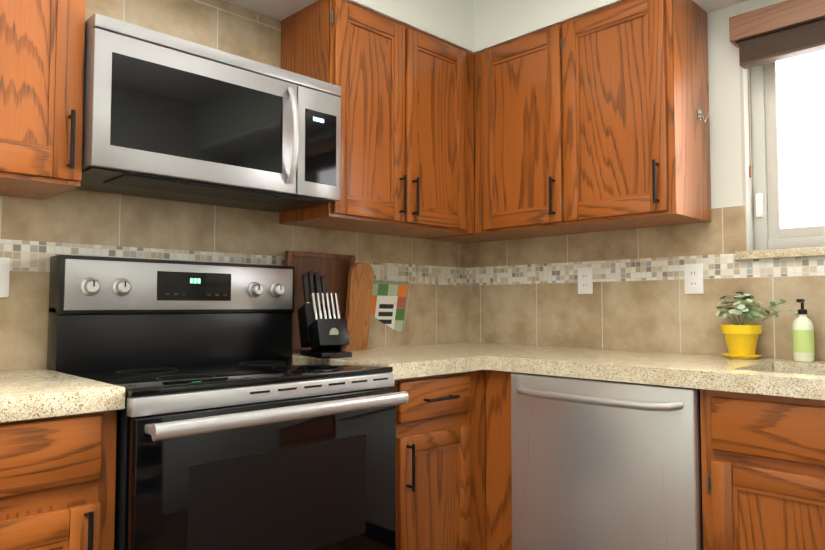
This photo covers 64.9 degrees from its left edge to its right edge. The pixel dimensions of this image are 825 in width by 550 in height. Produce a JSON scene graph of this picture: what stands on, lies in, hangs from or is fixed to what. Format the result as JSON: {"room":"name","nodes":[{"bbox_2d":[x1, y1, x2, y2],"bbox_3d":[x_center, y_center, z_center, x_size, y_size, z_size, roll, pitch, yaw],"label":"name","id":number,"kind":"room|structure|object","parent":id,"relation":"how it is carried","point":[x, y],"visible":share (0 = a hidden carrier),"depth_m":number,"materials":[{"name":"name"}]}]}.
{"room":"kitchen","nodes":[
{"label":"kitchen","id":0,"kind":"room"},
{"bbox_2d":[224,0,747,53],"bbox_3d":[0.426,-1.238,1.363,2.654,0.340,3.100,3,-4,-45],"label":"ceiling","id":1,"kind":"structure","parent":0,"point":[474,26],"depth_m":2.69,"materials":[{"name":"white paint"}]},
{"bbox_2d":[485,0,785,492],"bbox_3d":[1.427,-0.077,2.299,0.160,2.574,3.100,3,-4,-45],"label":"wall","id":2,"kind":"structure","parent":0,"point":[725,122],"depth_m":2.46,"materials":[{"name":"white paint"}]},
{"bbox_2d":[427,51,506,242],"bbox_3d":[0.292,-0.580,3.099,0.337,0.812,0.378,3,-4,-45],"label":"upper cabinet","id":3,"kind":"object","parent":2,"relation":"attached to","point":[478,236],"depth_m":2.89,"materials":[{"name":"brown wood"}]},
{"bbox_2d":[483,0,710,239],"bbox_3d":[0.701,-0.599,2.687,0.337,0.812,0.899,3,-4,-45],"label":"upper cabinet","id":4,"kind":"object","parent":2,"relation":"attached to","point":[596,121],"depth_m":2.47,"materials":[{"name":"brown wood"}]},
{"bbox_2d":[467,205,824,360],"bbox_3d":[1.369,0.072,2.230,0.008,0.670,3.090,3,-4,-45],"label":"tile","id":5,"kind":"structure","parent":2,"relation":"attached to","point":[523,291],"depth_m":2.67,"materials":[{"name":"beige tile"}]},
{"bbox_2d":[578,267,592,293],"bbox_3d":[0.756,0.025,2.841,0.007,0.116,0.072,3,-4,-45],"label":"electrical outlet","id":6,"kind":"object","parent":5,"relation":"attached to","point":[585,280],"visible":1,"depth_m":2.84,"materials":[{"name":"white plastic"}]},
{"bbox_2d":[684,263,703,293],"bbox_3d":[1.086,0.015,2.507,0.007,0.116,0.072,3,-4,-45],"label":"electrical outlet","id":7,"kind":"object","parent":5,"relation":"attached to","point":[693,278],"visible":1,"depth_m":2.50,"materials":[{"name":"white plastic"}]},
{"bbox_2d":[735,247,824,259],"bbox_3d":[1.856,-0.099,1.798,0.135,0.030,1.778,3,-4,-45],"label":"window sill","id":8,"kind":"structure","parent":2,"relation":"attached to","point":[784,253],"depth_m":2.27,"materials":[{"name":"stone"}]},
{"bbox_2d":[739,50,824,250],"bbox_3d":[1.620,-0.514,2.117,0.150,0.830,0.980,3,-4,-45],"label":"window","id":9,"kind":"structure","parent":2,"relation":"in","point":[783,189],"depth_m":2.40,"materials":[{"name":"grey plastic"}]},
{"bbox_2d":[729,0,824,47],"bbox_3d":[1.544,-0.914,2.043,0.083,0.090,1.015,3,-4,-45],"label":"window valance","id":10,"kind":"object","parent":9,"relation":"attached to","point":[779,15],"visible":0.98,"depth_m":2.27,"materials":[{"name":"brown wood"}]},
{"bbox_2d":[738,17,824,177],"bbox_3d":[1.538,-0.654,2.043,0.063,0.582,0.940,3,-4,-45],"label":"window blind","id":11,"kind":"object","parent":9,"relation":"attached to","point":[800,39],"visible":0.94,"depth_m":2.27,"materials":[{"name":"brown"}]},
{"bbox_3d":[-0.248,1.182,0.583,4.950,0.100,3.400,3,-4,-45],"label":"floor","id":12,"kind":"structure","parent":0,"visible":0},
{"bbox_2d":[0,410,116,549],"bbox_3d":[-1.114,0.739,1.452,0.660,0.860,0.652,3,-4,-45],"label":"base cabinet","id":13,"kind":"object","parent":12,"relation":"on","point":[57,482],"visible":0.94,"depth_m":1.41,"materials":[{"name":"brown wood"}]},
{"bbox_2d":[0,368,124,422],"bbox_3d":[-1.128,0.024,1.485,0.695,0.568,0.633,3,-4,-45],"label":"countertop","id":14,"kind":"structure","parent":13,"relation":"on","point":[30,394],"depth_m":1.44,"materials":[{"name":"stone"}]},
{"bbox_2d":[47,255,408,549],"bbox_3d":[-0.543,0.569,1.946,0.815,1.250,0.728,3,-4,-45],"label":"range","id":15,"kind":"object","parent":12,"relation":"on","point":[239,427],"visible":1,"depth_m":1.85,"materials":[{"name":"black metal"}]},
{"bbox_2d":[392,370,485,549],"bbox_3d":[-0.102,0.786,2.452,0.520,0.860,0.652,3,-4,-45],"label":"base cabinet","id":16,"kind":"object","parent":12,"relation":"on","point":[440,467],"visible":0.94,"depth_m":2.26,"materials":[{"name":"brown wood"}]},
{"bbox_2d":[485,370,513,549],"bbox_3d":[0.537,0.793,2.602,0.599,0.860,0.135,3,-4,-45],"label":"base cabinet","id":17,"kind":"object","parent":12,"relation":"on","point":[498,469],"visible":0.24,"depth_m":2.40,"materials":[{"name":"brown wood"}]},
{"bbox_2d":[511,372,702,549],"bbox_3d":[0.781,0.779,2.284,0.665,0.858,0.654,3,-4,-45],"label":"dishwasher","id":18,"kind":"object","parent":12,"relation":"on","point":[604,465],"visible":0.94,"depth_m":2.06,"materials":[{"name":"silver metal"}]},
{"bbox_2d":[700,389,824,549],"bbox_3d":[1.334,0.754,1.759,0.652,0.860,0.858,3,-4,-45],"label":"base cabinet","id":19,"kind":"object","parent":12,"relation":"on","point":[763,469],"visible":0.98,"depth_m":1.76,"materials":[{"name":"brown wood"}]},
{"bbox_2d":[292,342,824,399],"bbox_3d":[0.679,0.404,2.102,1.125,0.236,2.273,3,-4,-45],"label":"countertop","id":20,"kind":"structure","parent":19,"relation":"on","point":[782,377],"depth_m":2.17,"materials":[{"name":"stone"}]},
{"bbox_2d":[284,251,354,352],"bbox_3d":[-0.379,0.111,2.627,0.335,0.400,0.058,3,-4,-45],"label":"cutting board","id":21,"kind":"object","parent":20,"relation":"on","point":[333,269],"visible":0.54,"depth_m":2.61,"materials":[{"name":"brown wood"}]},
{"bbox_2d":[297,271,351,358],"bbox_3d":[-0.336,0.140,2.412,0.121,0.318,0.254,2,-3,-33],"label":"knife block","id":22,"kind":"object","parent":20,"relation":"on","point":[323,329],"visible":1,"depth_m":2.37,"materials":[{"name":"black plastic"}]},
{"bbox_2d":[342,262,373,350],"bbox_3d":[-0.224,0.130,2.700,0.120,0.370,0.065,3,-4,-45],"label":"cutting board","id":23,"kind":"object","parent":20,"relation":"on","point":[359,295],"visible":0.94,"depth_m":2.69,"materials":[{"name":"brown wood"}]},
{"bbox_2d":[713,292,797,358],"bbox_3d":[1.247,0.173,2.232,0.184,0.235,0.421,3,-4,-45],"label":"potted plant","id":24,"kind":"object","parent":20,"relation":"on","point":[741,339],"visible":0.98,"depth_m":2.26,"materials":[{"name":"yellow"}]},
{"bbox_2d":[792,299,814,361],"bbox_3d":[1.308,0.184,2.177,0.076,0.208,0.063,3,-4,-45],"label":"soap bottle","id":25,"kind":"object","parent":20,"relation":"on","point":[803,337],"visible":1,"depth_m":2.16,"materials":[{"name":"green"}]},
{"bbox_3d":[-1.391,-0.100,1.799,4.950,2.574,0.150,3,-4,-45],"label":"wall","id":26,"kind":"structure","parent":0,"visible":0},
{"bbox_2d":[0,0,85,199],"bbox_3d":[-1.214,-0.649,1.615,0.657,0.812,0.372,3,-4,-45],"label":"upper cabinet","id":27,"kind":"object","parent":26,"relation":"attached to","point":[42,47],"visible":1,"depth_m":1.67,"materials":[{"name":"brown wood"}]},
{"bbox_2d":[74,13,340,212],"bbox_3d":[-0.662,-0.465,2.104,0.821,0.412,0.441,3,-4,-45],"label":"microwave","id":28,"kind":"object","parent":26,"relation":"attached to","point":[168,117],"visible":1,"depth_m":1.93,"materials":[{"name":"silver metal"}]},
{"bbox_2d":[0,0,466,370],"bbox_3d":[-0.661,-0.301,2.419,2.654,1.432,0.008,3,-4,-45],"label":"tile","id":29,"kind":"structure","parent":26,"relation":"attached to","point":[36,235],"depth_m":2.31,"materials":[{"name":"beige tile"}]},
{"bbox_2d":[0,257,9,297],"bbox_3d":[-1.197,0.007,1.862,0.072,0.116,0.007,3,-4,-45],"label":"electrical outlet","id":30,"kind":"object","parent":29,"relation":"attached to","point":[4,275],"visible":1,"depth_m":1.88,"materials":[{"name":"white plastic"}]},
{"bbox_2d":[371,281,409,333],"bbox_3d":[-0.129,0.173,2.925,0.246,0.293,0.073,2,-3,-40],"label":"cookbook","id":31,"kind":"object","parent":29,"relation":"attached to","point":[389,304],"visible":0.58,"depth_m":2.93,"materials":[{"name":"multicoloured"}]},
{"bbox_2d":[279,0,473,238],"bbox_3d":[-0.106,-0.598,2.710,0.808,0.812,0.372,3,-4,-45],"label":"upper cabinet","id":32,"kind":"object","parent":26,"relation":"attached to","point":[407,130],"visible":0.96,"depth_m":2.54,"materials":[{"name":"brown wood"}]}
]}

